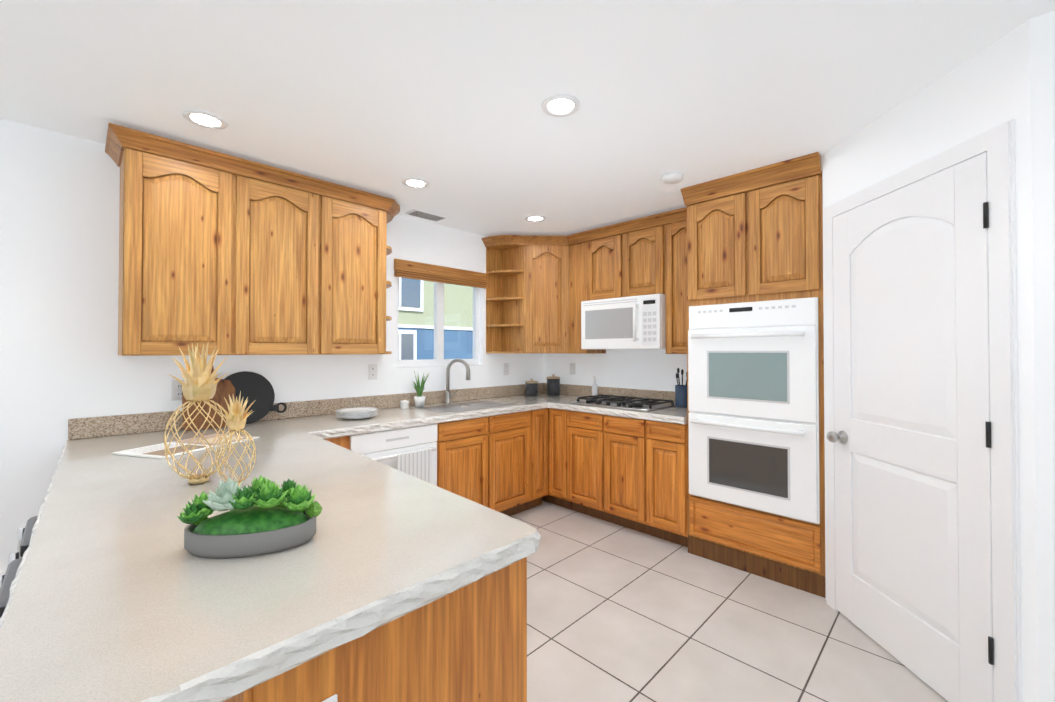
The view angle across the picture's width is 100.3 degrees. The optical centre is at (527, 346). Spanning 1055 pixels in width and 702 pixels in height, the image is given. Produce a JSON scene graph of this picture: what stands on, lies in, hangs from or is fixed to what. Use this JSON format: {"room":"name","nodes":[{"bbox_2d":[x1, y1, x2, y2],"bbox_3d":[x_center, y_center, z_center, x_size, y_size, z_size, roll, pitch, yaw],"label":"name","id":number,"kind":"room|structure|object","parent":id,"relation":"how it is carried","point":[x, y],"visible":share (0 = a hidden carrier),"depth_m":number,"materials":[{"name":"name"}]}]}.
{"room":"kitchen","nodes":[
{"label":"kitchen","id":0,"kind":"room"},
{"bbox_2d":[0,119,543,572],"bbox_3d":[-2.318,0.163,2.265,0.120,2.440,7.240,-1,-1,44],"label":"wall","id":1,"kind":"structure","parent":0,"point":[62,361],"depth_m":2.23,"materials":[{"name":"white paint"}]},
{"bbox_2d":[117,127,216,355],"bbox_3d":[-1.867,-0.489,2.409,0.328,1.076,0.525,-1,-1,44],"label":"upper cabinet","id":2,"kind":"object","parent":1,"relation":"attached to","point":[167,295],"depth_m":2.22,"materials":[{"name":"brown wood"}]},
{"bbox_2d":[171,380,184,400],"bbox_3d":[-1.985,0.251,2.513,0.007,0.116,0.072,-1,-1,44],"label":"electrical outlet plate","id":3,"kind":"object","parent":1,"relation":"attached to","point":[177,385],"depth_m":2.50,"materials":[{"name":"white plastic"}]},
{"bbox_2d":[213,152,304,354],"bbox_3d":[-1.575,-0.485,2.707,0.328,1.076,0.606,-1,-1,44],"label":"upper cabinet","id":4,"kind":"object","parent":1,"relation":"attached to","point":[224,254],"depth_m":2.52,"materials":[{"name":"brown wood"}]},
{"bbox_2d":[305,176,388,354],"bbox_3d":[-1.283,-0.482,3.005,0.328,1.076,0.525,-1,-1,44],"label":"upper cabinet","id":5,"kind":"object","parent":1,"relation":"attached to","point":[347,249],"depth_m":2.86,"materials":[{"name":"brown wood"}]},
{"bbox_2d":[368,364,376,379],"bbox_3d":[-1.174,0.195,3.343,0.007,0.116,0.072,-1,-1,44],"label":"electrical outlet plate","id":6,"kind":"object","parent":1,"relation":"attached to","point":[372,368],"depth_m":3.34,"materials":[{"name":"white plastic"}]},
{"bbox_2d":[397,277,481,367],"bbox_3d":[-0.764,-0.244,3.841,0.094,0.850,0.880,-1,-1,44],"label":"window","id":7,"kind":"structure","parent":1,"relation":"in","point":[438,360],"depth_m":3.83,"materials":[{"name":"white"}]},
{"bbox_2d":[394,259,486,288],"bbox_3d":[-0.719,-0.614,3.797,0.031,0.140,0.935,-1,-1,44],"label":"window valance","id":8,"kind":"object","parent":7,"relation":"attached to","point":[422,271],"visible":0.96,"depth_m":3.74,"materials":[{"name":"brown wood"}]},
{"bbox_2d":[503,363,508,374],"bbox_3d":[-0.209,0.226,4.329,0.007,0.116,0.072,-1,-1,44],"label":"electrical outlet plate","id":9,"kind":"object","parent":1,"relation":"attached to","point":[505,365],"depth_m":4.32,"materials":[{"name":"white plastic"}]},
{"bbox_2d":[0,0,1054,236],"bbox_3d":[0.227,-1.115,-0.210,7.240,0.060,7.240,-1,-1,44],"label":"ceiling","id":10,"kind":"structure","parent":0,"point":[444,98],"depth_m":1.78,"materials":[{"name":"white paint"}]},
{"bbox_2d":[183,109,227,129],"bbox_3d":[-1.502,-1.055,2.054,0.169,0.007,0.169,-1,-1,38],"label":"recessed light","id":11,"kind":"object","parent":10,"relation":"in","point":[201,118],"depth_m":2.05,"materials":[{"name":"white"}]},
{"bbox_2d":[402,177,428,187],"bbox_3d":[-0.719,-1.046,2.827,0.169,0.007,0.169,-1,-1,38],"label":"recessed light","id":12,"kind":"object","parent":10,"relation":"in","point":[412,182],"depth_m":2.82,"materials":[{"name":"white glass"}]},
{"bbox_2d":[405,209,447,221],"bbox_3d":[-0.801,-1.036,3.494,0.150,0.014,0.300,-1,-1,44],"label":"ceiling vent","id":13,"kind":"object","parent":10,"relation":"in","point":[425,215],"visible":0.98,"depth_m":3.47,"materials":[{"name":"white metal"}]},
{"bbox_2d":[525,215,545,221],"bbox_3d":[0.065,-1.038,3.585,0.169,0.007,0.169,-1,-1,38],"label":"recessed light","id":14,"kind":"object","parent":10,"relation":"in","point":[532,218],"depth_m":3.58,"materials":[{"name":"white"}]},
{"bbox_2d":[541,94,579,116],"bbox_3d":[0.147,-1.056,1.938,0.169,0.007,0.169,-1,-1,38],"label":"recessed light","id":15,"kind":"object","parent":10,"relation":"in","point":[560,105],"depth_m":1.94,"materials":[{"name":"white"}]},
{"bbox_2d":[661,172,682,183],"bbox_3d":[0.894,-1.034,2.717,0.130,0.034,0.130,-1,-1,44],"label":"smoke detector","id":16,"kind":"object","parent":10,"relation":"attached to","point":[672,177],"visible":1,"depth_m":2.68,"materials":[{"name":"white plastic"}]},
{"bbox_2d":[544,349,686,391],"bbox_3d":[1.163,0.181,3.840,2.655,2.440,0.120,-1,-1,44],"label":"wall","id":17,"kind":"structure","parent":0,"point":[650,369],"depth_m":4.04,"materials":[{"name":"white paint"}]},
{"bbox_2d":[498,235,573,353],"bbox_3d":[0.177,-0.467,4.297,0.609,1.076,0.609,-1,-1,44],"label":"upper cabinet","id":18,"kind":"object","parent":17,"relation":"attached to","point":[539,288],"depth_m":4.07,"materials":[{"name":"brown wood"}]},
{"bbox_2d":[570,363,575,373],"bbox_3d":[0.455,0.227,4.441,0.072,0.116,0.006,-1,-1,44],"label":"electrical outlet plate","id":19,"kind":"object","parent":17,"relation":"attached to","point":[572,365],"depth_m":4.44,"materials":[{"name":"white plastic"}]},
{"bbox_2d":[566,235,605,353],"bbox_3d":[0.551,-0.442,4.095,0.318,1.020,0.375,-1,-1,44],"label":"upper cabinet","id":20,"kind":"object","parent":17,"relation":"attached to","point":[579,265],"depth_m":4.02,"materials":[{"name":"brown wood"}]},
{"bbox_2d":[590,227,629,299],"bbox_3d":[0.790,-0.676,3.897,0.452,0.555,0.328,-1,-1,44],"label":"upper cabinet","id":21,"kind":"object","parent":17,"relation":"attached to","point":[610,252],"depth_m":3.74,"materials":[{"name":"brown wood"}]},
{"bbox_2d":[630,219,665,295],"bbox_3d":[1.009,-0.679,3.682,0.451,0.555,0.328,-1,-1,44],"label":"upper cabinet","id":22,"kind":"object","parent":17,"relation":"attached to","point":[648,241],"depth_m":3.50,"materials":[{"name":"brown wood"}]},
{"bbox_2d":[581,294,665,349],"bbox_3d":[0.858,-0.185,3.742,0.753,0.426,0.448,-1,-1,44],"label":"over-the-range microwave","id":23,"kind":"object","parent":22,"relation":"attached to","point":[634,322],"visible":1,"depth_m":3.57,"materials":[{"name":"white plastic"}]},
{"bbox_2d":[665,215,686,353],"bbox_3d":[1.254,-0.449,3.440,0.383,1.020,0.328,-1,-1,44],"label":"upper cabinet","id":24,"kind":"object","parent":17,"relation":"attached to","point":[676,228],"depth_m":3.34,"materials":[{"name":"brown wood"}]},
{"bbox_2d":[510,501,947,701],"bbox_3d":[0.227,1.385,-0.238,7.240,0.060,7.240,-1,-1,44],"label":"floor","id":25,"kind":"structure","parent":0,"point":[617,613],"depth_m":2.12,"materials":[{"name":"tile"}]},
{"bbox_2d":[0,558,21,617],"bbox_3d":[-1.412,1.022,1.351,0.442,0.699,0.356,-1,-1,44],"label":"bar stool","id":26,"kind":"object","parent":25,"relation":"on","point":[7,577],"visible":0.15,"depth_m":1.27,"materials":[{"name":"black"}]},
{"bbox_2d":[9,516,36,562],"bbox_3d":[-1.761,1.026,1.710,0.442,0.699,0.356,-1,-1,44],"label":"bar stool","id":27,"kind":"object","parent":25,"relation":"on","point":[24,535],"visible":0.1,"depth_m":1.59,"materials":[{"name":"black"}]},
{"bbox_2d":[223,557,526,701],"bbox_3d":[-1.070,0.946,1.722,2.406,0.863,0.618,-1,-1,44],"label":"base cabinet","id":28,"kind":"object","parent":25,"relation":"on","point":[467,643],"visible":0.17,"depth_m":0.92,"materials":[{"name":"brown wood"}]},
{"bbox_2d":[0,435,540,701],"bbox_3d":[-0.803,0.484,1.325,1.550,0.050,0.978,-1,-1,44],"label":"countertop","id":29,"kind":"structure","parent":28,"relation":"on","point":[118,592],"depth_m":0.87,"materials":[{"name":"stone"}]},
{"bbox_2d":[164,342,231,484],"bbox_3d":[-1.107,0.222,1.486,0.187,0.475,0.184,-1,-1,44],"label":"pineapple","id":30,"kind":"object","parent":29,"relation":"on","point":[200,384],"visible":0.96,"depth_m":1.47,"materials":[{"name":"gold metal"}]},
{"bbox_2d":[215,391,255,485],"bbox_3d":[-0.952,0.303,1.437,0.113,0.311,0.113,-1,-1,44],"label":"pineapple","id":31,"kind":"object","parent":29,"relation":"on","point":[236,417],"visible":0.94,"depth_m":1.43,"materials":[{"name":"gold metal"}]},
{"bbox_2d":[177,475,321,558],"bbox_3d":[-0.634,0.375,1.015,0.205,0.158,0.268,-1,-1,44],"label":"succulent bowl","id":32,"kind":"object","parent":29,"relation":"on","point":[263,516],"visible":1,"depth_m":0.97,"materials":[{"name":"grey"}]},
{"bbox_2d":[324,423,439,486],"bbox_3d":[-1.141,0.959,2.920,0.628,0.864,0.994,-1,-1,44],"label":"base cabinet","id":33,"kind":"object","parent":25,"relation":"on","point":[344,442],"depth_m":3.02,"materials":[{"name":"brown wood"}]},
{"bbox_2d":[350,424,436,485],"bbox_3d":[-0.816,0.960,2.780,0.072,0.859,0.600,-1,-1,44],"label":"dishwasher","id":34,"kind":"object","parent":33,"relation":"attached to","point":[385,447],"visible":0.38,"depth_m":2.78,"materials":[{"name":"white metal"}]},
{"bbox_2d":[397,448,431,483],"bbox_3d":[-0.720,0.880,2.820,0.008,0.412,0.250,-1,-1,44],"label":"dish towel","id":35,"kind":"object","parent":34,"relation":"hanging from","point":[417,464],"visible":0.5,"depth_m":2.83,"materials":[{"name":"white fabric"}]},
{"bbox_2d":[440,417,483,505],"bbox_3d":[-0.652,0.965,3.420,0.628,0.864,0.515,-1,-1,44],"label":"base cabinet","id":36,"kind":"object","parent":25,"relation":"on","point":[462,441],"depth_m":3.17,"materials":[{"name":"brown wood"}]},
{"bbox_2d":[484,412,523,515],"bbox_3d":[-0.353,0.968,3.725,0.628,0.864,0.589,-1,-1,44],"label":"base cabinet","id":37,"kind":"object","parent":25,"relation":"on","point":[503,434],"depth_m":3.46,"materials":[{"name":"brown wood"}]},
{"bbox_2d":[524,408,547,510],"bbox_3d":[-0.117,0.971,3.931,0.678,0.864,0.304,-1,-1,44],"label":"base cabinet","id":38,"kind":"object","parent":25,"relation":"on","point":[535,421],"depth_m":3.73,"materials":[{"name":"brown wood"}]},
{"bbox_2d":[55,383,599,470],"bbox_3d":[-0.751,0.452,3.131,0.900,0.155,3.560,-1,-1,44],"label":"countertop","id":39,"kind":"structure","parent":38,"relation":"on","point":[92,441],"depth_m":2.66,"materials":[{"name":"stone"}]},
{"bbox_2d":[112,434,259,458],"bbox_3d":[-1.574,0.462,2.065,0.300,0.008,0.460,0,-1,16],"label":"magazine","id":40,"kind":"object","parent":39,"relation":"on","point":[157,451],"visible":0.81,"depth_m":1.98,"materials":[{"name":"white paper"}]},
{"bbox_2d":[182,367,235,430],"bbox_3d":[-1.832,0.293,2.537,0.092,0.356,0.250,-1,-1,44],"label":"cutting board","id":41,"kind":"object","parent":39,"relation":"on","point":[225,388],"visible":0.42,"depth_m":2.53,"materials":[{"name":"brown wood"}]},
{"bbox_2d":[224,371,286,423],"bbox_3d":[-1.700,0.314,2.714,0.064,0.318,0.388,-1,-1,44],"label":"cutting board","id":42,"kind":"object","parent":39,"relation":"on","point":[257,388],"visible":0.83,"depth_m":2.72,"materials":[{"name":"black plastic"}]},
{"bbox_2d":[335,407,377,419],"bbox_3d":[-1.130,0.448,2.919,0.264,0.055,0.264,-1,-1,44],"label":"plates","id":43,"kind":"object","parent":39,"relation":"on","point":[352,413],"visible":1,"depth_m":2.87,"materials":[{"name":"white ceramic"}]},
{"bbox_2d":[400,400,408,408],"bbox_3d":[-0.948,0.450,3.391,0.068,0.062,0.068,-1,-1,44],"label":"jar","id":44,"kind":"object","parent":39,"relation":"on","point":[404,404],"visible":1,"depth_m":3.36,"materials":[{"name":"white ceramic"}]},
{"bbox_2d":[412,371,427,406],"bbox_3d":[-0.848,0.339,3.498,0.156,0.287,0.164,-1,-1,44],"label":"potted plant","id":45,"kind":"object","parent":39,"relation":"on","point":[419,399],"visible":1,"depth_m":3.46,"materials":[{"name":"green plant"}]},
{"bbox_2d":[444,359,469,403],"bbox_3d":[-0.594,0.295,3.707,0.218,0.380,0.134,-1,-1,44],"label":"faucet","id":46,"kind":"object","parent":39,"relation":"on","point":[448,396],"visible":1,"depth_m":3.71,"materials":[{"name":"grey metal"}]},
{"bbox_2d":[416,401,512,412],"bbox_3d":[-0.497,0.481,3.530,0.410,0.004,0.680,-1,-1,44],"label":"sink basin","id":47,"kind":"object","parent":39,"relation":"in","point":[454,407],"visible":1,"depth_m":3.50,"materials":[{"name":"silver metal"}]},
{"bbox_2d":[525,378,537,395],"bbox_3d":[0.042,0.407,4.375,0.130,0.171,0.130,-1,-1,44],"label":"canister","id":48,"kind":"object","parent":39,"relation":"on","point":[531,387],"visible":1,"depth_m":4.32,"materials":[{"name":"grey ceramic"}]},
{"bbox_2d":[547,374,559,395],"bbox_3d":[0.260,0.387,4.427,0.138,0.211,0.138,-1,-1,44],"label":"canister","id":49,"kind":"object","parent":39,"relation":"on","point":[553,385],"visible":1,"depth_m":4.37,"materials":[{"name":"grey ceramic"}]},
{"bbox_2d":[592,376,597,397],"bbox_3d":[0.638,0.385,4.183,0.056,0.210,0.056,-1,-1,44],"label":"soap bottle","id":50,"kind":"object","parent":39,"relation":"on","point":[594,389],"visible":0.71,"depth_m":4.17,"materials":[{"name":"white"}]},
{"bbox_2d":[548,408,571,509],"bbox_3d":[0.470,0.971,3.947,0.279,0.864,0.678,-1,-1,44],"label":"base cabinet","id":51,"kind":"object","parent":25,"relation":"on","point":[559,421],"depth_m":3.74,"materials":[{"name":"brown wood"}]},
{"bbox_2d":[572,411,611,522],"bbox_3d":[0.680,0.969,3.776,0.478,0.864,0.628,-1,-1,44],"label":"base cabinet","id":52,"kind":"object","parent":25,"relation":"on","point":[591,433],"depth_m":3.51,"materials":[{"name":"brown wood"}]},
{"bbox_2d":[572,387,686,423],"bbox_3d":[0.931,0.456,3.518,0.961,0.155,0.655,-1,-1,44],"label":"countertop","id":53,"kind":"structure","parent":52,"relation":"on","point":[678,415],"depth_m":3.49,"materials":[{"name":"stone"}]},
{"bbox_2d":[569,394,674,411],"bbox_3d":[0.788,0.462,3.650,0.740,0.045,0.500,-1,-1,44],"label":"gas cooktop","id":54,"kind":"object","parent":53,"relation":"in","point":[630,403],"visible":0.98,"depth_m":3.54,"materials":[{"name":"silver metal"}]},
{"bbox_2d":[675,368,686,406],"bbox_3d":[1.231,0.327,3.503,0.108,0.310,0.112,-1,-1,44],"label":"utensil crock","id":55,"kind":"object","parent":53,"relation":"on","point":[680,395],"visible":0.88,"depth_m":3.46,"materials":[{"name":"blue"}]},
{"bbox_2d":[612,416,655,536],"bbox_3d":[0.937,0.966,3.524,0.490,0.864,0.628,-1,-1,44],"label":"base cabinet","id":56,"kind":"object","parent":25,"relation":"on","point":[631,473],"depth_m":3.25,"materials":[{"name":"brown wood"}]},
{"bbox_2d":[652,421,687,546],"bbox_3d":[1.154,0.964,3.312,0.369,0.864,0.628,-1,-1,44],"label":"base cabinet","id":57,"kind":"object","parent":25,"relation":"on","point":[669,440],"depth_m":3.04,"materials":[{"name":"brown wood"}]},
{"bbox_2d":[681,152,825,597],"bbox_3d":[1.535,0.171,2.886,0.780,2.438,0.717,-1,-1,44],"label":"tall cabinet","id":58,"kind":"object","parent":25,"relation":"on","point":[755,407],"visible":1,"depth_m":2.63,"materials":[{"name":"brown wood"}]},
{"bbox_2d":[822,11,1054,701],"bbox_3d":[3.198,0.148,0.915,4.345,2.440,1.455,-1,-1,44],"label":"wall","id":59,"kind":"structure","parent":0,"point":[1007,77],"depth_m":1.45,"materials":[{"name":"white paint"}]},
{"bbox_2d":[827,152,993,701],"bbox_3d":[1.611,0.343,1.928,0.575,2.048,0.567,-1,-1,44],"label":"pantry door","id":60,"kind":"structure","parent":59,"relation":"in","point":[910,436],"depth_m":1.81,"materials":[{"name":"white wood"}]},
{"bbox_2d":[823,119,1021,701],"bbox_3d":[1.622,0.311,1.926,0.018,2.136,0.920,0,-1,-1],"label":"door frame","id":61,"kind":"structure","parent":59,"relation":"attached to","point":[997,144],"depth_m":1.51,"materials":[{"name":"white wood"}]},
{"label":"outside","id":62,"kind":"structure","parent":0,"visible":0},
{"bbox_2d":[398,277,472,359],"bbox_3d":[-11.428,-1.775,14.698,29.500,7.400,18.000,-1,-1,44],"label":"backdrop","id":63,"kind":"structure","parent":62,"point":[403,329],"depth_m":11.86,"materials":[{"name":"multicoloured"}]}
]}

